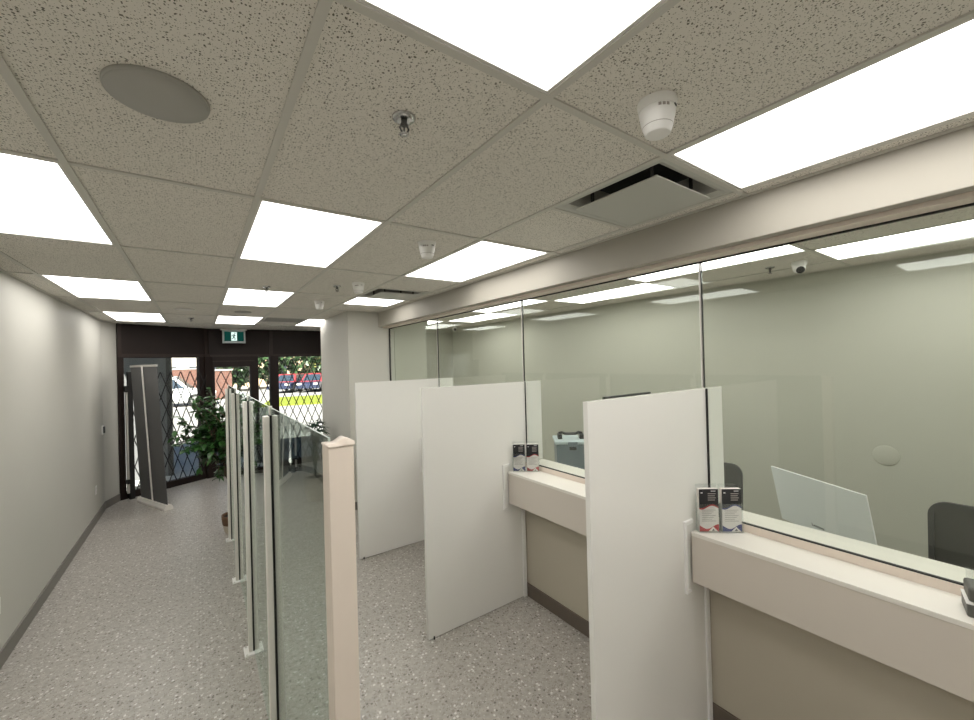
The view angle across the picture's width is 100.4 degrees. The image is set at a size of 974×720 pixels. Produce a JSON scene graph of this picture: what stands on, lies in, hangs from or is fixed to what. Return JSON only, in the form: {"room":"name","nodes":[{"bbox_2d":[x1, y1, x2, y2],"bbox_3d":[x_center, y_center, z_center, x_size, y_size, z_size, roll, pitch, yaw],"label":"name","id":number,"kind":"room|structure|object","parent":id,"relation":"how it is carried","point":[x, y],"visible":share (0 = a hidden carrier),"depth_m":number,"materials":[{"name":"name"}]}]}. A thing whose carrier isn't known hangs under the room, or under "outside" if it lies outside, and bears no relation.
{"room":"bank lobby","nodes":[
{"label":"bank lobby","id":0,"kind":"room"},
{"bbox_2d":[0,271,104,649],"bbox_3d":[-2.869,0.670,1.920,0.150,2.890,9.980,-1,0,-35],"label":"wall","id":1,"kind":"structure","parent":0,"point":[52,439],"depth_m":3.67,"materials":[{"name":"paint"}]},
{"bbox_2d":[0,501,105,668],"bbox_3d":[-2.765,2.058,1.961,0.012,0.110,9.980,-1,0,-35],"label":"baseboard","id":2,"kind":"structure","parent":1,"relation":"attached to","point":[15,637],"depth_m":3.58,"materials":[{"name":"grey rubber"}]},
{"bbox_2d":[101,321,119,500],"bbox_3d":[-5.831,0.767,6.191,0.150,2.890,0.389,-1,0,-17],"label":"wall","id":3,"kind":"structure","parent":0,"point":[108,329],"depth_m":6.21,"materials":[{"name":"paint"}]},
{"bbox_2d":[106,494,119,508],"bbox_3d":[-5.717,2.155,6.209,0.012,0.110,0.389,-1,0,-17],"label":"baseboard","id":4,"kind":"structure","parent":3,"relation":"attached to","point":[115,499],"depth_m":6.19,"materials":[{"name":"grey rubber"}]},
{"bbox_2d":[124,358,174,480],"bbox_3d":[-7.452,0.260,7.089,3.080,4.000,0.340,-1,0,-35],"label":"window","id":5,"kind":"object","parent":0,"point":[164,366],"visible":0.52,"depth_m":7.79,"materials":[{"name":"grey paint"}]},
{"bbox_2d":[116,323,320,354],"bbox_3d":[-4.669,-0.637,7.994,0.592,1.130,4.007,-2,0,45],"label":"wall","id":6,"kind":"structure","parent":0,"point":[135,338],"depth_m":7.54,"materials":[{"name":"black paint"}]},
{"bbox_2d":[117,357,206,500],"bbox_3d":[-5.556,1.078,6.987,0.090,2.260,1.283,-2,0,26],"label":"window","id":7,"kind":"structure","parent":6,"relation":"in","point":[120,360],"depth_m":6.45,"materials":[{"name":"brown metal"}]},
{"bbox_2d":[204,357,214,478],"bbox_3d":[-5.242,1.072,7.620,0.150,2.260,0.130,-2,0,26],"label":"trim","id":8,"kind":"structure","parent":6,"relation":"attached to","point":[208,369],"depth_m":7.58,"materials":[{"name":"brown metal"}]},
{"bbox_2d":[116,323,320,356],"bbox_3d":[-4.651,-0.338,7.906,0.462,0.530,3.809,-2,0,44],"label":"trim","id":9,"kind":"structure","parent":6,"relation":"attached to","point":[119,352],"depth_m":7.55,"materials":[{"name":"brown metal"}]},
{"bbox_2d":[212,356,257,476],"bbox_3d":[-4.872,1.063,7.882,0.770,2.260,0.170,-1,0,-35],"label":"door","id":10,"kind":"structure","parent":6,"relation":"in","point":[251,362],"depth_m":7.93,"materials":[{"name":"brown metal"}]},
{"bbox_2d":[257,356,269,400],"bbox_3d":[-4.487,1.054,8.193,0.220,2.260,0.090,-1,0,-35],"label":"window","id":11,"kind":"structure","parent":6,"relation":"in","point":[257,356],"depth_m":8.10,"materials":[{"name":"brown metal"}]},
{"bbox_2d":[270,356,280,466],"bbox_3d":[-4.333,1.050,8.290,0.142,2.260,0.150,-1,0,-35],"label":"trim","id":12,"kind":"structure","parent":6,"relation":"attached to","point":[274,359],"depth_m":8.24,"materials":[{"name":"brown metal"}]},
{"bbox_2d":[278,355,322,465],"bbox_3d":[-3.716,1.036,8.742,1.388,2.260,0.090,-1,0,-35],"label":"window","id":13,"kind":"structure","parent":6,"relation":"in","point":[286,462],"depth_m":8.47,"materials":[{"name":"brown metal"}]},
{"bbox_2d":[0,460,591,719],"bbox_3d":[-0.653,2.105,4.090,6.400,0.080,11.400,-1,0,-35],"label":"floor","id":14,"kind":"structure","parent":0,"point":[148,620],"depth_m":3.02,"materials":[{"name":"tile"}]},
{"bbox_2d":[130,364,172,510],"bbox_3d":[-5.066,1.133,6.103,0.910,2.118,0.179,-2,0,29],"label":"banner stand","id":15,"kind":"object","parent":14,"relation":"on","point":[145,387],"visible":1,"depth_m":6.06,"materials":[{"name":"grey fabric"}]},
{"bbox_2d":[123,371,208,499],"bbox_3d":[-5.427,1.195,6.958,0.060,2.020,1.240,-2,0,26],"label":"gate","id":16,"kind":"object","parent":14,"relation":"on","point":[129,414],"visible":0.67,"depth_m":6.47,"materials":[{"name":"black metal"}]},
{"bbox_2d":[167,387,227,533],"bbox_3d":[-3.431,1.244,4.996,0.788,1.799,0.621,-1,0,-35],"label":"potted tree","id":17,"kind":"object","parent":14,"relation":"on","point":[209,443],"visible":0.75,"depth_m":4.94,"materials":[{"name":"green plant"}]},
{"bbox_2d":[216,369,251,465],"bbox_3d":[-4.832,1.182,7.791,0.581,2.020,0.032,-1,0,-35],"label":"gate","id":18,"kind":"object","parent":14,"relation":"on","point":[250,372],"visible":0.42,"depth_m":7.84,"materials":[{"name":"black metal"}]},
{"bbox_2d":[258,357,271,405],"bbox_3d":[-4.417,1.062,8.102,0.221,2.240,0.032,-1,0,-35],"label":"gate","id":19,"kind":"object","parent":14,"relation":"on","point":[269,364],"visible":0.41,"depth_m":8.14,"materials":[{"name":"black metal"}]},
{"bbox_2d":[225,385,360,719],"bbox_3d":[-1.728,1.170,2.965,0.124,1.838,4.685,-1,0,-35],"label":"glass screen","id":20,"kind":"object","parent":14,"relation":"on","point":[255,522],"visible":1,"depth_m":1.94,"materials":[{"name":"grey"}]},
{"bbox_2d":[280,358,322,460],"bbox_3d":[-3.638,1.043,8.645,1.361,2.240,0.032,-1,0,-35],"label":"gate","id":21,"kind":"object","parent":14,"relation":"on","point":[299,358],"visible":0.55,"depth_m":8.46,"materials":[{"name":"black metal"}]},
{"bbox_2d":[299,419,332,501],"bbox_3d":[-2.599,1.519,6.224,0.505,1.213,0.459,-2,0,27],"label":"potted plant","id":22,"kind":"object","parent":14,"relation":"on","point":[313,482],"visible":0.92,"depth_m":6.12,"materials":[{"name":"green plant"}]},
{"bbox_2d":[354,378,452,558],"bbox_3d":[-0.878,1.149,4.582,1.178,1.848,0.049,-1,0,-35],"label":"wall","id":23,"kind":"structure","parent":14,"relation":"on","point":[387,413],"depth_m":4.43,"materials":[{"name":"white"}]},
{"bbox_2d":[420,380,542,639],"bbox_3d":[0.021,1.119,3.319,1.178,1.848,0.049,-1,0,-35],"label":"wall","id":24,"kind":"structure","parent":14,"relation":"on","point":[475,539],"depth_m":3.21,"materials":[{"name":"white"}]},
{"bbox_2d":[583,386,723,719],"bbox_3d":[0.920,1.090,2.057,1.178,1.848,0.049,-1,0,-35],"label":"divider","id":25,"kind":"structure","parent":14,"relation":"on","point":[645,456],"depth_m":1.94,"materials":[{"name":"white"}]},
{"bbox_2d":[724,462,742,509],"bbox_3d":[1.847,1.444,3.452,0.599,1.100,0.650,-1,0,-41],"label":"office chair","id":26,"kind":"object","parent":14,"relation":"on","point":[733,475],"visible":0.09,"depth_m":3.46,"materials":[{"name":"grey fabric"}]},
{"bbox_2d":[927,502,973,569],"bbox_3d":[2.730,1.416,2.212,0.599,1.100,0.650,-1,0,-35],"label":"office chair","id":27,"kind":"object","parent":14,"relation":"on","point":[950,525],"visible":0.2,"depth_m":2.45,"materials":[{"name":"grey"}]},
{"bbox_3d":[2.480,1.590,1.667,0.850,0.760,2.300,-1,0,-35],"label":"desk","id":28,"kind":"object","parent":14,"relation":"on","visible":0},
{"bbox_2d":[771,466,876,544],"bbox_3d":[2.007,0.963,2.410,0.240,0.526,0.605,-2,0,-7],"label":"monitor","id":29,"kind":"object","parent":28,"relation":"on","point":[805,501],"visible":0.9,"depth_m":2.37,"materials":[{"name":"white plastic"}]},
{"bbox_3d":[1.295,1.629,3.331,0.850,0.760,1.485,-1,0,-35],"label":"desk","id":30,"kind":"object","parent":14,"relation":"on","visible":0},
{"bbox_2d":[602,392,650,398],"bbox_3d":[1.259,0.775,3.567,0.660,0.948,0.220,-1,0,-35],"label":"monitor","id":31,"kind":"object","parent":30,"relation":"on","point":[641,393],"visible":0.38,"depth_m":3.55,"materials":[{"name":"black plastic"}]},
{"bbox_3d":[0.437,1.657,4.536,0.850,0.760,1.455,-1,0,-35],"label":"desk","id":32,"kind":"object","parent":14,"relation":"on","visible":0},
{"bbox_2d":[552,431,584,468],"bbox_3d":[0.830,0.980,4.006,0.330,0.564,0.350,-2,0,5],"label":"box","id":33,"kind":"object","parent":32,"relation":"on","point":[568,447],"visible":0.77,"depth_m":3.87,"materials":[{"name":"grey"}]},
{"bbox_2d":[320,311,394,501],"bbox_3d":[-1.867,0.662,6.667,1.230,2.890,1.550,-1,0,-35],"label":"wall column","id":34,"kind":"structure","parent":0,"point":[354,349],"depth_m":5.93,"materials":[{"name":"paint"}]},
{"bbox_2d":[389,329,391,380],"bbox_3d":[-1.429,0.243,6.021,0.016,1.416,0.021,-1,0,-35],"label":"trim","id":35,"kind":"structure","parent":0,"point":[389,329],"depth_m":6.01,"materials":[{"name":"black"}]},
{"bbox_2d":[394,321,428,379],"bbox_3d":[-1.828,0.663,7.207,0.560,2.890,2.415,-1,0,-35],"label":"wall","id":36,"kind":"structure","parent":0,"point":[411,353],"depth_m":6.22,"materials":[{"name":"paint"}]},
{"bbox_2d":[428,328,453,385],"bbox_3d":[-1.528,0.662,8.811,1.790,2.890,0.150,-1,0,-35],"label":"wall","id":37,"kind":"structure","parent":0,"point":[445,338],"depth_m":9.10,"materials":[{"name":"paint"}]},
{"bbox_2d":[0,0,973,330],"bbox_3d":[-0.749,-0.735,4.119,5.910,0.017,11.050,-1,0,-35],"label":"ceiling","id":38,"kind":"structure","parent":0,"point":[342,148],"depth_m":1.31,"materials":[{"name":"tile"}]},
{"bbox_2d":[100,64,209,123],"bbox_3d":[-0.910,-0.728,1.125,0.236,0.015,0.236,-1,0,-35],"label":"ceiling speaker","id":39,"kind":"object","parent":38,"relation":"attached to","point":[150,92],"visible":1,"depth_m":1.10,"materials":[{"name":"grey metal"}]},
{"bbox_2d":[220,328,246,342],"bbox_3d":[-4.763,-0.454,7.643,0.430,0.275,0.074,-1,0,-35],"label":"exit sign","id":40,"kind":"object","parent":38,"relation":"hanging from","point":[229,335],"visible":1,"depth_m":7.61,"materials":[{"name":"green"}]},
{"bbox_2d":[234,311,251,313],"bbox_3d":[-3.300,-0.646,5.492,0.200,0.015,0.200,-1,0,-35],"label":"ceiling speaker","id":41,"kind":"object","parent":38,"relation":"attached to","point":[243,312],"visible":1,"depth_m":5.46,"materials":[{"name":"grey"}]},
{"bbox_2d":[314,300,323,309],"bbox_3d":[-1.963,-0.642,4.756,0.112,0.099,0.112,-1,0,-35],"label":"smoke detector","id":42,"kind":"object","parent":38,"relation":"attached to","point":[319,304],"visible":1,"depth_m":4.72,"materials":[{"name":"white plastic"}]},
{"bbox_2d":[333,285,340,291],"bbox_3d":[-1.432,-0.682,3.883,0.072,0.055,0.072,-1,0,-35],"label":"sprinkler","id":43,"kind":"object","parent":38,"relation":"attached to","point":[336,286],"visible":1,"depth_m":3.87,"materials":[{"name":"silver metal"}]},
{"bbox_2d":[352,282,364,293],"bbox_3d":[-1.193,-0.666,3.770,0.112,0.099,0.112,-1,0,-35],"label":"smoke detector","id":44,"kind":"object","parent":38,"relation":"attached to","point":[358,287],"visible":1,"depth_m":3.73,"materials":[{"name":"white plastic"}]},
{"bbox_2d":[392,110,415,136],"bbox_3d":[-0.256,-0.724,1.255,0.072,0.055,0.072,-1,0,-35],"label":"sprinkler","id":45,"kind":"object","parent":38,"relation":"attached to","point":[404,118],"visible":1,"depth_m":1.25,"materials":[{"name":"silver metal"}]},
{"bbox_2d":[418,240,435,258],"bbox_3d":[-0.378,-0.693,2.567,0.112,0.099,0.112,-1,0,-35],"label":"smoke detector","id":46,"kind":"object","parent":38,"relation":"attached to","point":[426,247],"visible":1,"depth_m":2.53,"materials":[{"name":"white plastic"}]},
{"bbox_2d":[0,0,973,330],"bbox_3d":[-0.748,-0.728,4.119,5.910,0.015,11.050,-1,0,-35],"label":"grid","id":47,"kind":"object","parent":38,"relation":"attached to","point":[323,7],"visible":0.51,"depth_m":1.55,"materials":[{"name":"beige metal"}]},
{"bbox_2d":[0,153,113,244],"bbox_3d":[-2.127,-0.724,1.784,0.583,0.059,1.193,-1,0,-35],"label":"ceiling light","id":48,"kind":"object","parent":47,"relation":"attached to","point":[38,198],"visible":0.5,"depth_m":1.84,"materials":[{"name":"white plastic"}]},
{"bbox_2d":[41,275,151,300],"bbox_3d":[-3.541,-0.678,3.770,0.583,0.059,1.193,-1,0,-35],"label":"ceiling light","id":49,"kind":"object","parent":47,"relation":"attached to","point":[79,287],"visible":0.58,"depth_m":3.70,"materials":[{"name":"white plastic"}]},
{"bbox_2d":[103,312,165,321],"bbox_3d":[-4.955,-0.632,5.756,0.583,0.059,1.193,-1,0,-35],"label":"ceiling light","id":50,"kind":"object","parent":47,"relation":"attached to","point":[118,316],"visible":0.58,"depth_m":5.74,"materials":[{"name":"white plastic"}]},
{"bbox_2d":[215,316,262,324],"bbox_3d":[-3.963,-0.656,6.463,0.583,0.059,1.193,-1,0,-35],"label":"ceiling light","id":51,"kind":"object","parent":47,"relation":"attached to","point":[220,319],"visible":0.56,"depth_m":6.45,"materials":[{"name":"white plastic"}]},
{"bbox_2d":[222,288,293,306],"bbox_3d":[-2.549,-0.702,4.478,0.583,0.059,1.193,-1,0,-35],"label":"ceiling light","id":52,"kind":"object","parent":47,"relation":"attached to","point":[244,297],"visible":0.62,"depth_m":4.43,"materials":[{"name":"white plastic"}]},
{"bbox_2d":[262,318,305,321],"bbox_3d":[-3.290,-0.662,6.569,0.586,0.036,0.586,-1,0,-35],"label":"return grille","id":53,"kind":"object","parent":47,"relation":"attached to","point":[265,319],"visible":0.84,"depth_m":6.57,"materials":[{"name":"grey metal"}]},
{"bbox_2d":[295,319,322,325],"bbox_3d":[-2.970,-0.680,7.171,0.583,0.059,1.193,-1,0,-35],"label":"ceiling light","id":54,"kind":"object","parent":47,"relation":"attached to","point":[310,322],"visible":0.23,"depth_m":7.20,"materials":[{"name":"white plastic"}]},
{"bbox_2d":[239,200,382,267],"bbox_3d":[-1.135,-0.748,2.492,0.583,0.059,1.193,-1,0,-35],"label":"ceiling light","id":55,"kind":"object","parent":47,"relation":"attached to","point":[278,233],"visible":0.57,"depth_m":2.36,"materials":[{"name":"white plastic"}]},
{"bbox_2d":[343,297,402,306],"bbox_3d":[-1.380,-0.732,4.937,0.583,0.059,0.584,-1,0,-35],"label":"ceiling light","id":56,"kind":"object","parent":47,"relation":"attached to","point":[356,301],"visible":0.49,"depth_m":4.96,"materials":[{"name":"white plastic"}]},
{"bbox_2d":[359,288,426,300],"bbox_3d":[-1.027,-0.759,4.440,0.585,0.132,0.586,-1,0,-35],"label":"air diffuser","id":57,"kind":"object","parent":47,"relation":"attached to","point":[377,293],"visible":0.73,"depth_m":4.48,"materials":[{"name":"grey metal"}]},
{"bbox_2d":[428,321,443,324],"bbox_3d":[-1.399,-0.720,7.824,0.584,0.059,1.334,-1,0,-35],"label":"ceiling light","id":58,"kind":"object","parent":47,"relation":"attached to","point":[429,322],"visible":0.1,"depth_m":7.62,"materials":[{"name":"white plastic"}]},
{"bbox_2d":[405,241,547,281],"bbox_3d":[-0.142,-0.772,3.199,0.583,0.059,1.193,-1,0,-35],"label":"ceiling light","id":59,"kind":"object","parent":47,"relation":"attached to","point":[480,258],"visible":0.56,"depth_m":3.11,"materials":[{"name":"white plastic"}]},
{"bbox_2d":[451,313,513,321],"bbox_3d":[-0.114,-0.757,7.070,0.584,0.059,1.334,-1,0,-35],"label":"ceiling light","id":60,"kind":"object","parent":47,"relation":"attached to","point":[488,316],"visible":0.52,"depth_m":7.05,"materials":[{"name":"white plastic"}]},
{"bbox_2d":[473,300,546,312],"bbox_3d":[0.178,-0.771,5.609,0.584,0.059,1.334,-1,0,-35],"label":"ceiling light","id":61,"kind":"object","parent":47,"relation":"attached to","point":[526,302],"visible":0.32,"depth_m":5.67,"materials":[{"name":"white plastic"}]},
{"bbox_2d":[357,0,665,93],"bbox_3d":[0.279,-0.794,0.506,0.583,0.059,1.193,-1,0,-35],"label":"ceiling light","id":62,"kind":"object","parent":47,"relation":"attached to","point":[540,44],"visible":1,"depth_m":0.93,"materials":[{"name":"white plastic"}]},
{"bbox_2d":[555,283,673,303],"bbox_3d":[1.464,-0.809,4.855,0.584,0.059,1.334,-1,0,-35],"label":"ceiling light","id":63,"kind":"object","parent":47,"relation":"attached to","point":[645,287],"visible":0.54,"depth_m":4.79,"materials":[{"name":"white plastic"}]},
{"bbox_2d":[555,158,732,226],"bbox_3d":[0.741,-0.817,1.958,0.585,0.132,0.586,-1,0,-35],"label":"air diffuser","id":64,"kind":"object","parent":47,"relation":"attached to","point":[662,187],"visible":0.87,"depth_m":1.93,"materials":[{"name":"grey metal"}]},
{"bbox_2d":[628,245,805,281],"bbox_3d":[1.756,-0.823,3.393,0.584,0.059,1.334,-1,0,-35],"label":"ceiling light","id":65,"kind":"object","parent":47,"relation":"attached to","point":[788,249],"visible":0.33,"depth_m":3.35,"materials":[{"name":"white plastic"}]},
{"bbox_2d":[671,18,973,189],"bbox_3d":[1.272,-0.818,1.213,0.583,0.059,1.193,-1,0,-35],"label":"ceiling light","id":66,"kind":"object","parent":47,"relation":"attached to","point":[927,83],"visible":0.72,"depth_m":1.32,"materials":[{"name":"white plastic"}]},
{"bbox_2d":[814,220,973,259],"bbox_3d":[3.041,-0.860,2.639,0.584,0.059,1.334,-1,0,-35],"label":"ceiling light","id":67,"kind":"object","parent":47,"relation":"attached to","point":[961,230],"visible":0.72,"depth_m":2.85,"materials":[{"name":"white plastic"}]},
{"bbox_2d":[637,90,677,140],"bbox_3d":[0.511,-0.723,1.218,0.112,0.099,0.112,-1,0,-35],"label":"smoke detector","id":68,"kind":"object","parent":38,"relation":"attached to","point":[656,111],"visible":1,"depth_m":1.18,"materials":[{"name":"white plastic"}]},
{"bbox_2d":[765,266,774,273],"bbox_3d":[2.490,-0.789,3.571,0.072,0.055,0.072,-1,0,-35],"label":"sprinkler","id":69,"kind":"object","parent":38,"relation":"attached to","point":[770,268],"visible":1,"depth_m":3.56,"materials":[{"name":"silver metal"}]},
{"bbox_2d":[791,260,806,273],"bbox_3d":[2.602,-0.769,3.385,0.110,0.102,0.110,-1,0,-35],"label":"dome camera","id":70,"kind":"object","parent":38,"relation":"attached to","point":[799,266],"visible":1,"depth_m":3.35,"materials":[{"name":"white plastic"}]},
{"bbox_2d":[378,125,973,326],"bbox_3d":[0.698,-0.713,2.969,0.290,0.308,7.500,-1,0,-35],"label":"wall header","id":71,"kind":"structure","parent":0,"point":[942,166],"depth_m":1.91,"materials":[{"name":"beige paint"}]},
{"bbox_2d":[383,191,973,327],"bbox_3d":[0.696,-0.549,2.964,0.145,0.020,7.500,-1,0,-35],"label":"trim","id":72,"kind":"structure","parent":71,"relation":"attached to","point":[968,197],"depth_m":1.98,"materials":[{"name":"beige metal"}]},
{"bbox_2d":[452,247,973,557],"bbox_3d":[2.089,0.550,5.404,0.150,2.890,9.900,-1,0,-35],"label":"wall","id":73,"kind":"structure","parent":0,"point":[816,372],"depth_m":3.87,"materials":[{"name":"paint"}]},
{"bbox_2d":[873,446,899,465],"bbox_3d":[3.390,0.813,3.451,0.006,0.168,0.168,-1,0,-35],"label":"wall plate","id":74,"kind":"object","parent":73,"relation":"attached to","point":[884,455],"visible":1,"depth_m":3.45,"materials":[{"name":"paint"}]},
{"bbox_2d":[525,459,973,719],"bbox_3d":[0.831,1.449,3.014,0.237,1.142,7.500,-1,0,-35],"label":"wall","id":75,"kind":"structure","parent":0,"point":[765,666],"depth_m":1.99,"materials":[{"name":"beige laminate"}]},
{"bbox_2d":[436,319,439,386],"bbox_3d":[-0.569,0.216,4.812,0.014,1.414,0.032,-1,0,-35],"label":"trim","id":76,"kind":"structure","parent":75,"relation":"attached to","point":[436,319],"depth_m":4.82,"materials":[{"name":"black"}]},
{"bbox_2d":[521,301,526,457],"bbox_3d":[0.330,0.186,3.549,0.014,1.414,0.032,-1,0,-35],"label":"trim","id":77,"kind":"structure","parent":75,"relation":"attached to","point":[522,319],"depth_m":3.55,"materials":[{"name":"black"}]},
{"bbox_2d":[508,467,586,535],"bbox_3d":[0.700,1.050,2.853,0.214,0.265,1.497,-1,0,-35],"label":"countertop","id":78,"kind":"structure","parent":75,"relation":"attached to","point":[561,501],"depth_m":3.03,"materials":[{"name":"beige laminate"}]},
{"bbox_2d":[512,444,525,470],"bbox_3d":[0.269,0.809,3.406,0.108,0.246,0.039,-2,0,5],"label":"holder","id":79,"kind":"object","parent":78,"relation":"on","point":[518,454],"visible":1,"depth_m":3.39,"materials":[{"name":"white paper"}]},
{"bbox_2d":[513,444,524,455],"bbox_3d":[0.266,0.756,3.393,0.098,0.100,0.001,-2,0,5],"label":"print","id":80,"kind":"object","parent":79,"relation":"on","point":[518,449],"depth_m":3.39},
{"bbox_2d":[513,466,524,470],"bbox_3d":[0.270,0.908,3.392,0.098,0.037,0.001,-2,0,6],"label":"print","id":81,"kind":"object","parent":79,"relation":"attached to","point":[516,468],"depth_m":3.39,"materials":[{"name":"blue"}]},
{"bbox_2d":[526,444,539,470],"bbox_3d":[0.381,0.806,3.393,0.108,0.246,0.039,-2,0,5],"label":"holder","id":82,"kind":"object","parent":78,"relation":"on","point":[532,456],"visible":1,"depth_m":3.38,"materials":[{"name":"white paper"}]},
{"bbox_2d":[526,444,538,455],"bbox_3d":[0.379,0.752,3.380,0.098,0.100,0.001,-2,0,5],"label":"print","id":83,"kind":"object","parent":82,"relation":"on","point":[532,449],"depth_m":3.38},
{"bbox_2d":[527,467,538,470],"bbox_3d":[0.383,0.905,3.379,0.098,0.037,0.001,-2,0,6],"label":"print","id":84,"kind":"object","parent":82,"relation":"attached to","point":[528,468],"depth_m":3.38,"materials":[{"name":"red"}]},
{"bbox_2d":[389,203,973,585],"bbox_3d":[0.742,0.170,2.971,0.014,1.420,7.485,-1,0,-35],"label":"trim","id":85,"kind":"structure","parent":75,"relation":"attached to","point":[970,204],"depth_m":1.90,"materials":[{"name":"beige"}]},
{"bbox_2d":[698,263,710,487],"bbox_3d":[1.228,0.157,2.287,0.014,1.414,0.032,-1,0,-35],"label":"trim","id":86,"kind":"structure","parent":75,"relation":"attached to","point":[699,264],"depth_m":2.29,"materials":[{"name":"black"}]},
{"bbox_2d":[691,524,973,701],"bbox_3d":[1.988,1.008,1.046,0.214,0.265,2.836,-1,0,-35],"label":"countertop","id":87,"kind":"structure","parent":75,"relation":"attached to","point":[925,633],"depth_m":1.64,"materials":[{"name":"beige laminate"}]},
{"bbox_2d":[696,488,718,531],"bbox_3d":[1.163,0.779,2.140,0.108,0.246,0.039,-2,0,3],"label":"holder","id":88,"kind":"object","parent":87,"relation":"on","point":[707,498],"visible":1,"depth_m":2.13,"materials":[{"name":"clear plastic"}]},
{"bbox_2d":[699,489,717,507],"bbox_3d":[1.161,0.726,2.127,0.098,0.100,0.001,-2,0,3],"label":"print","id":89,"kind":"object","parent":88,"relation":"on","point":[707,497],"depth_m":2.13},
{"bbox_2d":[700,524,718,530],"bbox_3d":[1.165,0.879,2.126,0.098,0.037,0.001,-2,0,3],"label":"print","id":90,"kind":"object","parent":88,"relation":"attached to","point":[715,528],"depth_m":2.13},
{"bbox_2d":[719,487,741,531],"bbox_3d":[1.277,0.776,2.131,0.108,0.246,0.039,-2,0,3],"label":"holder","id":91,"kind":"object","parent":87,"relation":"on","point":[729,498],"visible":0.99,"depth_m":2.12,"materials":[{"name":"clear plastic"}]},
{"bbox_2d":[722,489,740,507],"bbox_3d":[1.275,0.723,2.118,0.098,0.100,0.001,-2,0,3],"label":"print","id":92,"kind":"object","parent":91,"relation":"on","point":[730,497],"depth_m":2.12},
{"bbox_2d":[723,524,741,531],"bbox_3d":[1.279,0.876,2.117,0.098,0.037,0.001,-2,0,3],"label":"print","id":93,"kind":"object","parent":91,"relation":"attached to","point":[738,528],"depth_m":2.12},
{"bbox_2d":[960,570,973,617],"bbox_3d":[1.751,0.814,1.388,0.162,0.140,0.112,-2,0,43],"label":"card terminal","id":94,"kind":"object","parent":87,"relation":"on","point":[967,594],"visible":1,"depth_m":1.41,"materials":[{"name":"grey plastic"}]},
{"label":"outside","id":95,"kind":"structure","parent":0,"visible":0},
{"bbox_2d":[126,386,322,487],"bbox_3d":[-20.609,2.832,46.252,100.000,0.120,80.650,-1,0,-35],"label":"ground","id":96,"kind":"structure","parent":95,"point":[181,407],"depth_m":14.25,"materials":[{"name":"concrete"}]},
{"bbox_2d":[172,358,195,367],"bbox_3d":[-32.527,-1.564,38.267,10.900,9.350,8.400,-1,0,-35],"label":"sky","id":97,"kind":"structure","parent":96,"relation":"on","point":[176,362],"depth_m":36.88,"materials":[{"name":"grey paint"}]},
{"bbox_2d":[172,368,196,387],"bbox_3d":[-25.140,1.750,28.962,8.700,2.150,0.460,-1,0,-35],"label":"brick wall","id":98,"kind":"structure","parent":96,"relation":"on","point":[175,371],"depth_m":30.57,"materials":[{"name":"brick"}]},
{"bbox_2d":[172,376,216,404],"bbox_3d":[-17.841,1.773,22.615,4.520,1.660,1.840,-1,0,-29],"label":"parked car","id":99,"kind":"object","parent":96,"relation":"on","point":[180,383],"visible":0.18,"depth_m":22.32,"materials":[{"name":"white metal"}]},
{"bbox_2d":[215,369,232,398],"bbox_3d":[-18.115,1.631,27.889,1.100,2.000,0.600,-1,0,-35],"label":"brick wall","id":100,"kind":"structure","parent":96,"relation":"on","point":[221,380],"depth_m":27.64,"materials":[{"name":"brick"}]},
{"bbox_2d":[218,367,248,389],"bbox_3d":[-22.243,0.954,36.373,3.270,3.659,3.339,-1,0,-35],"label":"tree","id":101,"kind":"object","parent":96,"relation":"on","point":[243,370],"visible":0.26,"depth_m":35.90,"materials":[{"name":"green plant"}]},
{"bbox_2d":[216,357,319,386],"bbox_3d":[-19.573,-0.848,54.841,28.600,7.350,8.400,-1,0,-35],"label":"building","id":102,"kind":"structure","parent":96,"relation":"on","point":[263,383],"depth_m":45.81,"materials":[{"name":"grey paint"}]},
{"bbox_2d":[258,357,288,383],"bbox_3d":[-21.546,0.427,39.957,4.088,4.698,4.455,-1,0,-35],"label":"tree","id":103,"kind":"object","parent":96,"relation":"on","point":[280,359],"visible":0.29,"depth_m":39.75,"materials":[{"name":"green plant"}]},
{"bbox_2d":[267,373,307,391],"bbox_3d":[-16.373,1.878,33.717,1.840,1.460,4.520,-2,0,-5],"label":"parked car","id":104,"kind":"object","parent":96,"relation":"on","point":[284,384],"visible":0.52,"depth_m":32.73,"materials":[{"name":"blue metal"}]},
{"bbox_2d":[264,395,321,405],"bbox_3d":[1.341,2.098,29.477,30.790,0.070,7.648,-1,0,-24],"label":"lawn","id":105,"kind":"structure","parent":96,"relation":"on","point":[300,401],"depth_m":23.64,"materials":[{"name":"green plant"}]},
{"bbox_2d":[285,356,320,373],"bbox_3d":[-18.619,0.554,41.989,4.390,4.304,4.588,-1,0,-35],"label":"tree","id":106,"kind":"object","parent":96,"relation":"on","point":[291,367],"visible":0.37,"depth_m":40.90,"materials":[{"name":"green plant"}]},
{"bbox_2d":[296,373,321,391],"bbox_3d":[-14.327,1.823,33.947,1.840,1.460,4.520,-2,0,-7],"label":"parked car","id":107,"kind":"object","parent":96,"relation":"on","point":[310,375],"visible":0.49,"depth_m":32.51,"materials":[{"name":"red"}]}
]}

